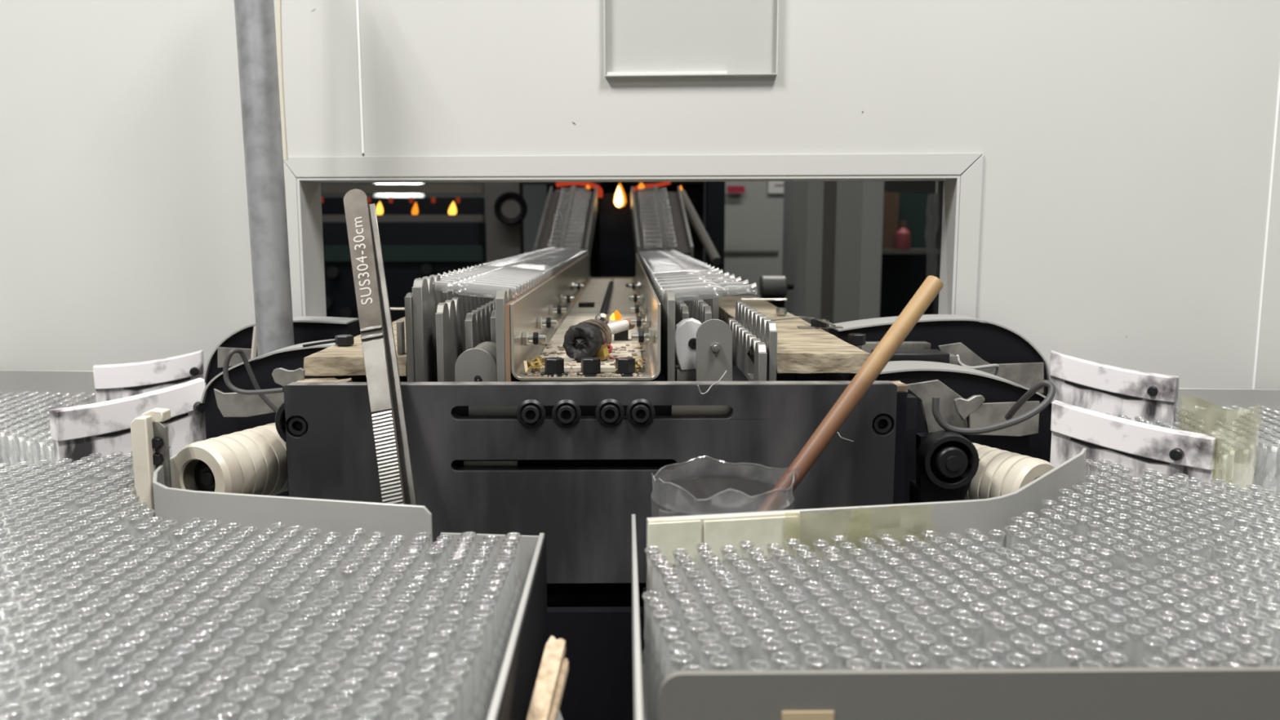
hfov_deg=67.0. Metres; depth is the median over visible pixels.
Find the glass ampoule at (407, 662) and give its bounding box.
[390,649,413,712]
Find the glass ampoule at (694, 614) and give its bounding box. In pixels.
[680,602,700,667]
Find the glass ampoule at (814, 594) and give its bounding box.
[808,587,830,670]
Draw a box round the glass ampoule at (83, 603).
[66,593,98,718]
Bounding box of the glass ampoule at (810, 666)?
[804,654,828,670]
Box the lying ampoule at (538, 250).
[537,249,579,259]
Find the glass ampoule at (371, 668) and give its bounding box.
[353,655,377,707]
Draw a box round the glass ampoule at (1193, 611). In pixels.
[1168,603,1196,667]
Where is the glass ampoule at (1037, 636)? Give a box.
[1031,624,1054,668]
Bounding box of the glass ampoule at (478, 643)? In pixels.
[459,638,484,719]
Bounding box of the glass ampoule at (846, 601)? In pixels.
[838,591,862,669]
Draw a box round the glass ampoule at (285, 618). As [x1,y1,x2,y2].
[266,613,295,719]
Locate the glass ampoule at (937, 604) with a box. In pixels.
[931,599,955,669]
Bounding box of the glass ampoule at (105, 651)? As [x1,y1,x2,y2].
[85,639,119,719]
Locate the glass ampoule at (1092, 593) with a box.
[1084,588,1111,662]
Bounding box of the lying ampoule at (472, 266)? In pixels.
[471,265,544,282]
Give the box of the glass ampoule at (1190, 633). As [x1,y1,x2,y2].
[1171,620,1197,667]
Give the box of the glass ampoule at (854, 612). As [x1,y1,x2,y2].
[845,600,869,669]
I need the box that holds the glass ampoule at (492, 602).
[475,598,498,719]
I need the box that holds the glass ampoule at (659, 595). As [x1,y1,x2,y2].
[640,591,662,682]
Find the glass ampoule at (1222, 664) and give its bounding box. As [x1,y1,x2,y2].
[1218,662,1242,666]
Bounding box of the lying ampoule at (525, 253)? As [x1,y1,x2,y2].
[524,253,572,263]
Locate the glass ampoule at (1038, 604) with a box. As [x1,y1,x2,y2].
[1016,598,1041,668]
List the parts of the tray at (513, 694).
belt guard, belt guard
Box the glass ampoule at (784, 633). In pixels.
[778,620,799,670]
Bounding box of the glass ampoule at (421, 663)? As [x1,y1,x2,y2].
[417,656,442,719]
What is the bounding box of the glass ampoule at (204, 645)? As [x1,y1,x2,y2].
[186,632,216,719]
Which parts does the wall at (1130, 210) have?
wall panel, wall panel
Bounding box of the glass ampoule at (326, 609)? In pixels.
[311,598,337,719]
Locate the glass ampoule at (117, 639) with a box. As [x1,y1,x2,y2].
[98,627,132,719]
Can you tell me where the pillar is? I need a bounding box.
[484,182,524,271]
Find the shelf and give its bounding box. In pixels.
[881,248,940,253]
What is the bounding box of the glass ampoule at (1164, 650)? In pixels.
[1160,646,1186,665]
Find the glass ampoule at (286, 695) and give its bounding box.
[267,680,293,719]
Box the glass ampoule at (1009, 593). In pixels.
[1002,589,1027,663]
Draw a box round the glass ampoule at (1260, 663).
[1236,653,1264,666]
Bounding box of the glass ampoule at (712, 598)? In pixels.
[695,586,717,671]
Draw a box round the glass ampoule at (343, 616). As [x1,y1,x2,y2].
[324,612,351,719]
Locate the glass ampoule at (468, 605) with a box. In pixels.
[452,594,475,719]
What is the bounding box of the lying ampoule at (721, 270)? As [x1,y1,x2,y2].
[652,268,723,284]
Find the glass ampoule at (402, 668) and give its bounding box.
[381,662,405,719]
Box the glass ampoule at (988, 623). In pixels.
[982,612,1004,664]
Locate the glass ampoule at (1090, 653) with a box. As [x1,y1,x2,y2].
[1083,640,1108,667]
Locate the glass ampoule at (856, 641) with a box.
[850,627,872,662]
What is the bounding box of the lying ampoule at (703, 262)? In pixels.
[646,261,704,273]
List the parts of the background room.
green rail, panel, rail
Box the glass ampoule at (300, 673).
[279,667,304,719]
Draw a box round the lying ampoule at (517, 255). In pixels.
[517,254,568,266]
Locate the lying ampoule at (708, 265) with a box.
[648,264,711,277]
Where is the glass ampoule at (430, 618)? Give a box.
[414,607,440,717]
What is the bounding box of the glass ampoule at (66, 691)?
[62,680,91,719]
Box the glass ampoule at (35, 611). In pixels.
[14,608,48,698]
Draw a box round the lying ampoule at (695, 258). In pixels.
[644,257,696,268]
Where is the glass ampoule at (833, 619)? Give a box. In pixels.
[826,607,848,670]
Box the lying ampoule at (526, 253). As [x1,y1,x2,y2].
[525,253,573,263]
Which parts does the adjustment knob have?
adjuster bracket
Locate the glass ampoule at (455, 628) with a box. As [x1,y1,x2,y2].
[435,622,461,717]
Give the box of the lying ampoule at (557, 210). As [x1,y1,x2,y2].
[556,209,587,214]
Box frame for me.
[275,293,875,719]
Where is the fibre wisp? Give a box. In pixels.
[697,370,727,394]
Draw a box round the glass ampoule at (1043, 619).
[1035,608,1060,668]
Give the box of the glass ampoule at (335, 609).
[332,603,359,707]
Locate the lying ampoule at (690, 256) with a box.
[643,256,691,266]
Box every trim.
[283,153,982,177]
[283,160,302,316]
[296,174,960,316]
[954,155,982,318]
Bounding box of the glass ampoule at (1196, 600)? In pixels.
[1186,597,1216,666]
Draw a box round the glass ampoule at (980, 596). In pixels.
[972,586,996,667]
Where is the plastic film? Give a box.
[926,180,938,277]
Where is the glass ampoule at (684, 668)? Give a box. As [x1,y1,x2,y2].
[680,665,704,671]
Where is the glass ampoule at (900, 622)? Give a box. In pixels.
[895,613,917,668]
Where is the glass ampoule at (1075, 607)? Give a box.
[1050,601,1079,668]
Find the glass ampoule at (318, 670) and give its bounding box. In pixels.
[315,662,340,711]
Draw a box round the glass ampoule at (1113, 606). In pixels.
[1102,597,1130,667]
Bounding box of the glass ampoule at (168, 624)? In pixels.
[151,612,182,715]
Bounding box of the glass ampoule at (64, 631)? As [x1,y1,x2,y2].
[43,627,75,711]
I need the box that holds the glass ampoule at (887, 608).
[884,604,906,663]
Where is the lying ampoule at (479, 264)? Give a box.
[477,263,548,279]
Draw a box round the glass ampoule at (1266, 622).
[1263,618,1279,655]
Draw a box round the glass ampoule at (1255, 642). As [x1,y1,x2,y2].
[1233,634,1259,666]
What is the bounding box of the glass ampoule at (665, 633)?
[662,628,684,678]
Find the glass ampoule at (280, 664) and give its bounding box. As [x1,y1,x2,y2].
[262,650,287,719]
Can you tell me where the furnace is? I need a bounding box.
[520,181,721,277]
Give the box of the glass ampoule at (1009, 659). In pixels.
[1005,653,1031,668]
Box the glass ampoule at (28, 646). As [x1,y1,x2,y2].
[24,638,58,718]
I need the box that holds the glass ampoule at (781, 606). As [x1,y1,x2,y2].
[761,600,784,669]
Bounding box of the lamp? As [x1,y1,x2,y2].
[373,182,424,197]
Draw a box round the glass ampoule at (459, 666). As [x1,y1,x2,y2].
[451,650,475,719]
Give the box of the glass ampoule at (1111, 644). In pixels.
[1105,632,1129,655]
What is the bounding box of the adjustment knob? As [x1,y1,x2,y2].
[906,379,985,502]
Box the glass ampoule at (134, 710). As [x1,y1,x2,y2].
[112,695,141,719]
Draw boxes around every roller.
[173,422,288,495]
[964,442,1054,500]
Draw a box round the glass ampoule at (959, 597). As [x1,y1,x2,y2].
[951,592,977,668]
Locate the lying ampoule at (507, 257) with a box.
[506,257,563,270]
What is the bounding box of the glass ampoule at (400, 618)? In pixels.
[382,613,408,719]
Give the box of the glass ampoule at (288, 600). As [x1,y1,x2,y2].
[285,594,313,716]
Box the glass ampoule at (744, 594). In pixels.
[724,589,746,670]
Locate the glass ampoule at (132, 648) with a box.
[111,644,142,719]
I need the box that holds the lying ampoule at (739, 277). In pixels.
[657,275,741,293]
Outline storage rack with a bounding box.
[880,248,940,317]
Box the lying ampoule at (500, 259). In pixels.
[499,258,559,272]
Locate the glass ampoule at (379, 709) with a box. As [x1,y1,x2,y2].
[355,703,382,719]
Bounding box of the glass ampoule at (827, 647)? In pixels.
[821,634,844,669]
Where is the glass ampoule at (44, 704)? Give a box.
[40,694,70,719]
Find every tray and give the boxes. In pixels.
[0,315,547,719]
[631,314,1279,719]
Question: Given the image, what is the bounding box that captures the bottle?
[894,220,911,248]
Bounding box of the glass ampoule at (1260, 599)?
[1232,592,1263,666]
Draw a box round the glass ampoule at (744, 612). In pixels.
[740,607,761,670]
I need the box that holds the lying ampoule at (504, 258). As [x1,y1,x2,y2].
[504,257,561,271]
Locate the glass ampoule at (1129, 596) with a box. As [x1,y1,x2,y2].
[1119,591,1148,667]
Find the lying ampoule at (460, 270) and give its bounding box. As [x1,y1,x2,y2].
[457,268,537,286]
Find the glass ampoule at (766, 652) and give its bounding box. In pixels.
[760,639,782,660]
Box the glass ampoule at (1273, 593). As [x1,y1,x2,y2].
[1245,586,1276,666]
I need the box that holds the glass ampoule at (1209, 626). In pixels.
[1190,613,1216,666]
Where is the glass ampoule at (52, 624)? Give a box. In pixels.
[33,613,66,719]
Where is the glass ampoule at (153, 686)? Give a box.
[128,681,156,719]
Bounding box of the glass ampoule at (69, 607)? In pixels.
[49,603,84,719]
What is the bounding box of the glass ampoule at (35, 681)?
[13,667,43,716]
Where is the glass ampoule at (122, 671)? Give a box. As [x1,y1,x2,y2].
[119,662,146,710]
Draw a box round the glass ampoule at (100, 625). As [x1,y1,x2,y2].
[78,622,111,719]
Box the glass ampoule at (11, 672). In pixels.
[0,661,17,709]
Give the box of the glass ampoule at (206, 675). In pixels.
[186,662,213,719]
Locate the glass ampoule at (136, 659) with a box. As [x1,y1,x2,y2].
[133,650,159,719]
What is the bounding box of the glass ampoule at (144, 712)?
[140,702,169,719]
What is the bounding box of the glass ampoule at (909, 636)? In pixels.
[903,622,925,666]
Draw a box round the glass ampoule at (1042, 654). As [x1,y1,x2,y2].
[1023,643,1048,668]
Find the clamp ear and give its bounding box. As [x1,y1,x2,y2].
[271,367,305,386]
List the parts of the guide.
post, backing plate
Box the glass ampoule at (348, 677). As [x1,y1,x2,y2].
[344,669,368,719]
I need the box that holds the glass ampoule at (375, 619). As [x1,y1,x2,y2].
[359,608,384,706]
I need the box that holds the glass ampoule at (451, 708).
[428,702,454,719]
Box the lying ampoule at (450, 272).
[447,271,533,289]
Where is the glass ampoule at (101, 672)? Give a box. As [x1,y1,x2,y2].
[78,667,106,719]
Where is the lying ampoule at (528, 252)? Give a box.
[528,252,573,262]
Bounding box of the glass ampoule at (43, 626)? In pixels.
[22,622,54,719]
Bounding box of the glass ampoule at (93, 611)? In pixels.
[73,607,105,712]
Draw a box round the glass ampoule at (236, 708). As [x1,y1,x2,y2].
[212,702,240,719]
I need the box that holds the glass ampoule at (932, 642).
[913,633,936,666]
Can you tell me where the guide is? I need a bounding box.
[130,407,171,592]
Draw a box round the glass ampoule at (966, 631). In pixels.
[960,618,982,668]
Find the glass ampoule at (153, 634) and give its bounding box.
[135,622,169,719]
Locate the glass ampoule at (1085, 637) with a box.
[1065,629,1088,667]
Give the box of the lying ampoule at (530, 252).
[529,252,574,262]
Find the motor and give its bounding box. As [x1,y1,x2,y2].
[759,275,794,307]
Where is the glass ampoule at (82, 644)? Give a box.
[62,633,96,719]
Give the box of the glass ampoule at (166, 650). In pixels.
[146,638,179,719]
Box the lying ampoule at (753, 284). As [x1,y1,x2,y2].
[661,282,756,302]
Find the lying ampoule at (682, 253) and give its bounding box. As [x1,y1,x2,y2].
[640,253,683,261]
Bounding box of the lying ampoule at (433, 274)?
[432,274,524,295]
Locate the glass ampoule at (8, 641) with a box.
[4,632,38,719]
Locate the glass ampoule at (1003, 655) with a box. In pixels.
[986,641,1009,668]
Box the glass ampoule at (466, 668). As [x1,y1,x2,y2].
[446,662,470,719]
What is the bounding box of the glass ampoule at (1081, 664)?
[1078,660,1103,667]
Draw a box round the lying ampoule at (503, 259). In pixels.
[502,257,560,271]
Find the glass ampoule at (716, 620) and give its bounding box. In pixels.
[713,615,734,669]
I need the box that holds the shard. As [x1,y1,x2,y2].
[523,355,644,372]
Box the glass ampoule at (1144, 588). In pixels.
[1133,586,1163,666]
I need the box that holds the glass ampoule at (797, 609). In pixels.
[793,604,815,670]
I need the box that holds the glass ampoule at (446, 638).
[427,633,454,719]
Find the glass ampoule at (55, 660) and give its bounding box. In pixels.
[31,655,60,719]
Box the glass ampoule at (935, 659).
[928,644,953,669]
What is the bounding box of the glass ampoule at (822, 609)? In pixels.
[814,597,837,666]
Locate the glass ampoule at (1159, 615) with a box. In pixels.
[1155,610,1179,667]
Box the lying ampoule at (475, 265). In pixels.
[474,264,546,280]
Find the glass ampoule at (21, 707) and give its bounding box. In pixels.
[0,702,26,719]
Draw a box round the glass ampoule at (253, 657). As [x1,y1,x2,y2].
[235,644,260,719]
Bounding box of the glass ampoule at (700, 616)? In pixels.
[683,610,703,668]
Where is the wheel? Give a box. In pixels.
[493,191,527,225]
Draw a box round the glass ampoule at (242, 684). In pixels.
[238,675,264,712]
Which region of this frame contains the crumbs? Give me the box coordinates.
[524,342,645,377]
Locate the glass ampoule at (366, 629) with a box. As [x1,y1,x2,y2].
[351,617,377,719]
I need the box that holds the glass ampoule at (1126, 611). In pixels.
[1121,608,1146,663]
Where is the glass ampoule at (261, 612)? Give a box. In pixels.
[242,608,272,719]
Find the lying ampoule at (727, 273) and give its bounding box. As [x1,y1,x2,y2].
[653,271,729,287]
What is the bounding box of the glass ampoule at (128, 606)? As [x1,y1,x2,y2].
[108,603,140,719]
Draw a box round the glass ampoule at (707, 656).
[701,643,724,671]
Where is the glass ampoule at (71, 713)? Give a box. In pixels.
[66,702,97,719]
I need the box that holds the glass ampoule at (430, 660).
[422,644,447,719]
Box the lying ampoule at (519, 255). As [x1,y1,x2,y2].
[519,254,569,266]
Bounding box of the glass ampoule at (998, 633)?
[992,621,1016,668]
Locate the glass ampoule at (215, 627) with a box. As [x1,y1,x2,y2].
[195,622,226,719]
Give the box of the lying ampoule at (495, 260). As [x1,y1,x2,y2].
[493,260,556,274]
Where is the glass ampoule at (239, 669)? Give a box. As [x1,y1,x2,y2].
[220,656,247,716]
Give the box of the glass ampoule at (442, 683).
[438,675,462,719]
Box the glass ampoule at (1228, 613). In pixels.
[1206,606,1231,660]
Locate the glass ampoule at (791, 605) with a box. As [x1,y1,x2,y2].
[783,594,806,669]
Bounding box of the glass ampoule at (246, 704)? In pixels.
[226,688,254,719]
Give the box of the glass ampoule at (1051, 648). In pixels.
[1044,635,1068,668]
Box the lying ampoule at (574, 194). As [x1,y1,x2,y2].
[560,194,590,198]
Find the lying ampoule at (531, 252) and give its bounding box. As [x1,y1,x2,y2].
[530,252,575,262]
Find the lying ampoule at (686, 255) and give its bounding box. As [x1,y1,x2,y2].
[642,254,687,263]
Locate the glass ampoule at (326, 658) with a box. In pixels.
[322,650,348,719]
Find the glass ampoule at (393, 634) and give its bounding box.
[377,622,404,719]
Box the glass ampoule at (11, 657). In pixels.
[7,649,39,719]
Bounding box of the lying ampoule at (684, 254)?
[641,253,685,262]
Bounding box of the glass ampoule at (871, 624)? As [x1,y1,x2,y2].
[868,619,889,669]
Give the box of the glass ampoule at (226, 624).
[210,613,239,719]
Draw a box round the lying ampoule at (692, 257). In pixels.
[644,257,693,267]
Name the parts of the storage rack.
post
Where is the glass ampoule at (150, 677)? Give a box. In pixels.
[146,668,173,716]
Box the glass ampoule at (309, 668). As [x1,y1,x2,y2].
[291,656,315,715]
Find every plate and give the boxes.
[283,380,906,584]
[404,292,414,382]
[412,275,442,382]
[435,297,463,382]
[442,258,556,351]
[464,298,495,351]
[490,310,496,342]
[495,251,586,382]
[639,251,675,381]
[648,259,688,326]
[655,262,711,323]
[664,252,719,319]
[727,318,767,381]
[735,301,777,381]
[968,400,1039,436]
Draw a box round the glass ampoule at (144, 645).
[125,632,156,719]
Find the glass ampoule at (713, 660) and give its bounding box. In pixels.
[709,655,733,670]
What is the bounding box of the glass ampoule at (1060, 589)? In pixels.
[1053,586,1079,668]
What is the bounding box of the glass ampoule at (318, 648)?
[297,644,326,719]
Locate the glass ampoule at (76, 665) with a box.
[68,649,99,718]
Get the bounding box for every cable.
[222,347,284,413]
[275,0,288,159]
[932,379,1055,435]
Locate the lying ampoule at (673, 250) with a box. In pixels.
[639,249,675,256]
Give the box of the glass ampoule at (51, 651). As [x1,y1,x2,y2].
[47,643,79,719]
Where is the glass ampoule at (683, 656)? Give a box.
[668,641,691,671]
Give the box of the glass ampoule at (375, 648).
[368,634,395,713]
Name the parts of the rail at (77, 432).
rail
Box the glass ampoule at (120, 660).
[97,656,124,715]
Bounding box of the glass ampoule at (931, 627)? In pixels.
[925,615,947,669]
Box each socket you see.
[294,421,302,429]
[526,409,535,417]
[561,409,571,417]
[605,408,614,417]
[635,408,644,417]
[877,418,885,427]
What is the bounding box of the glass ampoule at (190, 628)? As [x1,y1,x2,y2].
[173,617,204,719]
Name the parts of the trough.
cord, cord, torch burner, cord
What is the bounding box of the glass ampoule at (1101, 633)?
[1084,621,1107,662]
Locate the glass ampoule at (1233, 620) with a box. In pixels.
[1227,617,1254,666]
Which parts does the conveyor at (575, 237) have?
rail, chain, rail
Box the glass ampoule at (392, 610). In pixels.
[389,604,414,716]
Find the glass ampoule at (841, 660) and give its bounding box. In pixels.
[834,646,857,669]
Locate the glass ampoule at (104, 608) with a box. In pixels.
[86,598,119,719]
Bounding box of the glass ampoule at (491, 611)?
[472,607,496,719]
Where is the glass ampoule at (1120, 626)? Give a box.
[1102,613,1126,667]
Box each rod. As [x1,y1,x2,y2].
[600,280,613,321]
[756,275,943,511]
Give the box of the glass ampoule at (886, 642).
[880,630,902,669]
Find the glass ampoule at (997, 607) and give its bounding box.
[986,596,1013,668]
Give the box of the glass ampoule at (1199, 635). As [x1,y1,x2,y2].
[1195,631,1222,666]
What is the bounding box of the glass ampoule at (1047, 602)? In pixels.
[1036,592,1064,668]
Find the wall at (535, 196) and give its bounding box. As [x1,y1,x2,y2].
[320,180,943,314]
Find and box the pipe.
[234,0,294,359]
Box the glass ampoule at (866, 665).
[845,658,870,669]
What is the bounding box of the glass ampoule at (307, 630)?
[290,617,319,715]
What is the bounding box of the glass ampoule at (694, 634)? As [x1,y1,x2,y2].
[688,621,709,671]
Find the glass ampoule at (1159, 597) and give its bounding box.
[1151,594,1178,664]
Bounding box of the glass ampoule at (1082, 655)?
[1061,648,1086,668]
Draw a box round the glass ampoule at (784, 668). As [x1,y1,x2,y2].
[780,664,804,670]
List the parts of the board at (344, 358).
upright strip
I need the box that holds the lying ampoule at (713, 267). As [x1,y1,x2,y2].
[649,266,715,279]
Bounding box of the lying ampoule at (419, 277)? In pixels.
[418,277,517,299]
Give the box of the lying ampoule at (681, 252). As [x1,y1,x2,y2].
[640,252,681,261]
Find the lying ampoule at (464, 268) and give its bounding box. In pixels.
[462,267,540,284]
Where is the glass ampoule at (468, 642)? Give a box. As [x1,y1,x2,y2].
[462,628,488,719]
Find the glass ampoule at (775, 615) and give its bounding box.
[772,610,793,653]
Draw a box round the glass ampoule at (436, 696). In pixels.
[432,688,457,719]
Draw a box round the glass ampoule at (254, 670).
[250,662,276,719]
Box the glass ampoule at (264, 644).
[245,632,275,719]
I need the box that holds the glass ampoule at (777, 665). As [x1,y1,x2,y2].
[770,652,794,670]
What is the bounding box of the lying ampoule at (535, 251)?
[535,250,577,259]
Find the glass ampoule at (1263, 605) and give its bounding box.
[1253,602,1279,666]
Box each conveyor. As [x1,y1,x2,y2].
[533,185,597,275]
[631,185,693,266]
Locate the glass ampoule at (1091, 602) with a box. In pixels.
[1066,594,1094,667]
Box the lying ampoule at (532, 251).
[532,251,576,261]
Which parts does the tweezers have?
arm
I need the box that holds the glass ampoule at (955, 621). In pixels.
[950,609,971,661]
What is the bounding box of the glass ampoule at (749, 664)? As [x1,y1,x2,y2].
[746,660,769,670]
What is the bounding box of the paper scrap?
[556,711,562,719]
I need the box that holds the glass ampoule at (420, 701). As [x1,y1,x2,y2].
[397,695,423,719]
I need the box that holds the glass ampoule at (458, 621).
[441,612,466,719]
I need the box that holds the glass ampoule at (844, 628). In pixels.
[838,616,860,667]
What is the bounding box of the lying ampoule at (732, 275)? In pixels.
[655,273,735,289]
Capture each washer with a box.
[516,399,546,427]
[540,371,568,376]
[551,399,581,427]
[577,371,604,376]
[595,398,624,427]
[611,371,639,376]
[626,398,655,427]
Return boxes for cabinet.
[720,181,783,297]
[782,181,884,332]
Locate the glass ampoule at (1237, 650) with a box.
[1214,642,1240,666]
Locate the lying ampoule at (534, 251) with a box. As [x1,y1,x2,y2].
[533,251,577,260]
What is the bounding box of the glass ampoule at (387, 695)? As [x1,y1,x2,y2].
[364,688,391,718]
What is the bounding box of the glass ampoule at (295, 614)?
[278,603,305,719]
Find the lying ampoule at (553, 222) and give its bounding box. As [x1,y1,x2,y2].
[553,222,585,226]
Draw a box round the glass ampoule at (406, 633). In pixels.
[403,627,429,719]
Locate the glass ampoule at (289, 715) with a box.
[284,703,312,719]
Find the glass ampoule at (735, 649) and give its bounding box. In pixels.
[728,636,751,664]
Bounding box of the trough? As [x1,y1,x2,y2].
[510,253,660,380]
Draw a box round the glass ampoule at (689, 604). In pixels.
[672,592,695,672]
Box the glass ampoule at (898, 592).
[891,587,915,669]
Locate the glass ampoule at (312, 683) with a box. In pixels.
[308,675,334,719]
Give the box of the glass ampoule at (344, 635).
[341,628,368,719]
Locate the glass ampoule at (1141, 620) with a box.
[1137,617,1162,667]
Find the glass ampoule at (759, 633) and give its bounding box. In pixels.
[756,628,778,670]
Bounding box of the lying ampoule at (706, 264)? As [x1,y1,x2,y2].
[648,262,707,275]
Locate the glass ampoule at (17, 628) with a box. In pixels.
[0,617,33,719]
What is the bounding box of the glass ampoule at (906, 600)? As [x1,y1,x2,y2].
[899,595,924,665]
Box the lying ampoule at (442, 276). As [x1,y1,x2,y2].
[437,273,527,293]
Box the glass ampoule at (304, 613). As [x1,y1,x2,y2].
[301,607,328,717]
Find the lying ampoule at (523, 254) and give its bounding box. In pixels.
[523,253,571,264]
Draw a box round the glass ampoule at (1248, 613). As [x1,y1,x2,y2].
[1243,609,1269,656]
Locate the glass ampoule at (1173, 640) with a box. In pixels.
[1155,627,1180,667]
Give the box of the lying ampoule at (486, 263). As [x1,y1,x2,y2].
[484,262,551,277]
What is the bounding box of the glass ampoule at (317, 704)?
[297,688,324,714]
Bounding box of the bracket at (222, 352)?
[217,346,251,368]
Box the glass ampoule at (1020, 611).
[1000,605,1023,665]
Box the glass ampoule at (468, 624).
[465,617,491,719]
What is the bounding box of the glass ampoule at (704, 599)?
[700,595,722,667]
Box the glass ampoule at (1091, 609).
[1084,604,1111,666]
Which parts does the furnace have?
leg, plate, post, leg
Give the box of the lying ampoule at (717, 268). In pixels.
[650,267,719,281]
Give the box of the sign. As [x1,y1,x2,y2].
[726,186,744,192]
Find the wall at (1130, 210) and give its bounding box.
[0,0,1279,638]
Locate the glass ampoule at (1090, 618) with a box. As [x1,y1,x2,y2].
[1070,611,1093,666]
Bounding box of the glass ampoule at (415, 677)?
[411,668,435,702]
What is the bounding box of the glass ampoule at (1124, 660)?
[1102,652,1128,667]
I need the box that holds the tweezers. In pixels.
[342,188,417,505]
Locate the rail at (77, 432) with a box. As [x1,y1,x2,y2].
[48,377,206,548]
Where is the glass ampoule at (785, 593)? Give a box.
[782,586,802,666]
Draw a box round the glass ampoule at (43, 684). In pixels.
[39,674,67,719]
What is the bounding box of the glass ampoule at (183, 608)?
[164,603,194,719]
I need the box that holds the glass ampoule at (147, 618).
[129,607,160,718]
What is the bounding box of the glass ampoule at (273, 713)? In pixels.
[253,697,280,719]
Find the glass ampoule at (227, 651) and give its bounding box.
[208,639,239,719]
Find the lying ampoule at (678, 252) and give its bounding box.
[640,252,679,259]
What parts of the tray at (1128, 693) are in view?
belt guard, belt guard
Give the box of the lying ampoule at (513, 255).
[513,255,566,267]
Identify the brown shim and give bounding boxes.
[890,380,908,392]
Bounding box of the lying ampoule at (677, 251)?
[640,251,679,259]
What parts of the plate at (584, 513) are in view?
plate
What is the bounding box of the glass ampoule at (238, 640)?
[221,627,250,717]
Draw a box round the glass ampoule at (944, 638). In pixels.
[939,626,961,666]
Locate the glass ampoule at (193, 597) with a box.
[174,594,206,719]
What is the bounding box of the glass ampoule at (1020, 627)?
[1014,615,1037,667]
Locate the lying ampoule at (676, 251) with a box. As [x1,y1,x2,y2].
[639,250,677,257]
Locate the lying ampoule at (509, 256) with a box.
[508,256,564,269]
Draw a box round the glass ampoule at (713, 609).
[709,604,731,671]
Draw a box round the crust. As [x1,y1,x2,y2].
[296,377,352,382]
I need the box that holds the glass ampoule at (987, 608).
[967,602,990,668]
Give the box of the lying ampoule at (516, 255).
[515,255,567,266]
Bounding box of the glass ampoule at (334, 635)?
[318,622,345,719]
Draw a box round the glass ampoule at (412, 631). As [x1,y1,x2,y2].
[406,617,433,710]
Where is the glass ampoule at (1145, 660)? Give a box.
[1142,656,1168,667]
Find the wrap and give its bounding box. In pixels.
[1249,404,1261,488]
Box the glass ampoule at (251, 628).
[235,617,262,719]
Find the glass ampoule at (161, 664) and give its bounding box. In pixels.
[157,656,185,719]
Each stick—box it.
[526,635,565,719]
[549,657,568,719]
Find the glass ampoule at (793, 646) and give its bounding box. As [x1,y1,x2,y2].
[786,632,808,670]
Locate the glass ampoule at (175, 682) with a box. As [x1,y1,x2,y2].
[172,674,199,715]
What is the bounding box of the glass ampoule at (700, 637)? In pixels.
[697,632,719,666]
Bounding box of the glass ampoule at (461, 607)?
[443,604,470,719]
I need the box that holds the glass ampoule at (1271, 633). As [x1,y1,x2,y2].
[1248,626,1275,664]
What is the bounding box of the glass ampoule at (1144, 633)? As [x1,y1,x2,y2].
[1124,625,1148,658]
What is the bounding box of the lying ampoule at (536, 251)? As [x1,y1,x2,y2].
[536,250,578,260]
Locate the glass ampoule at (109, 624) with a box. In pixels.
[91,613,124,716]
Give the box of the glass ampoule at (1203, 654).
[1200,650,1226,666]
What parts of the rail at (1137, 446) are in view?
rail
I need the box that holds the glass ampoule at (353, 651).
[335,638,360,707]
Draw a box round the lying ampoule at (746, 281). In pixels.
[658,279,749,297]
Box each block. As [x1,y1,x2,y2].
[675,318,702,381]
[909,480,919,503]
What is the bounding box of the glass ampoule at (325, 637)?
[305,633,334,719]
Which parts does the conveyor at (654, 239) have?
rail, chain, rail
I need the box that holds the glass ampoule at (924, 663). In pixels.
[904,653,928,669]
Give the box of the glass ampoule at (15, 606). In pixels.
[0,602,30,715]
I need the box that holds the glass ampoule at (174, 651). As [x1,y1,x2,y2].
[170,644,202,719]
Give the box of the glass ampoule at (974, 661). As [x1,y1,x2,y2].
[968,648,991,668]
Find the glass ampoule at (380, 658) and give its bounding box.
[364,644,390,719]
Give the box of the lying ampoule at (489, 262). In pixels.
[487,261,553,275]
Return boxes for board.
[302,306,407,382]
[718,295,870,381]
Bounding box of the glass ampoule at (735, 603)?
[731,598,752,667]
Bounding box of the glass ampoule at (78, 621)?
[57,617,89,719]
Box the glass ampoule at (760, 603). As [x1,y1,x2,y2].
[753,591,774,660]
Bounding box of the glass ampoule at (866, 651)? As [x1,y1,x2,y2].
[861,639,883,669]
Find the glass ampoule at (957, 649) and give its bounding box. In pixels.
[951,636,974,668]
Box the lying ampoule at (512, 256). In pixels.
[511,256,565,268]
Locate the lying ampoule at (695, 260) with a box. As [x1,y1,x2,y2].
[644,259,698,270]
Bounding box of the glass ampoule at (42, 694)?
[17,689,46,718]
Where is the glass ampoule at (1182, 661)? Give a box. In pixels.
[1178,657,1205,667]
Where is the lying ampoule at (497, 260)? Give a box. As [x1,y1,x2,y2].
[496,259,558,273]
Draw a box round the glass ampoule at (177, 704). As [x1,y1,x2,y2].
[157,688,185,719]
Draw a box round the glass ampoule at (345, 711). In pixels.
[326,695,353,719]
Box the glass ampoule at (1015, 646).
[1009,634,1033,657]
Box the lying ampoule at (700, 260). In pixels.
[645,260,701,271]
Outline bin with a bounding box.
[897,193,929,248]
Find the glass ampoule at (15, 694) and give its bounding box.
[0,680,22,699]
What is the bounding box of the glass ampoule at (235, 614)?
[218,603,249,719]
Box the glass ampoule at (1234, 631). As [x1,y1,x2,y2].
[1212,622,1238,666]
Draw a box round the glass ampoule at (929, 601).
[920,591,945,667]
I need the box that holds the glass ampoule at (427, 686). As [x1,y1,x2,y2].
[405,681,431,719]

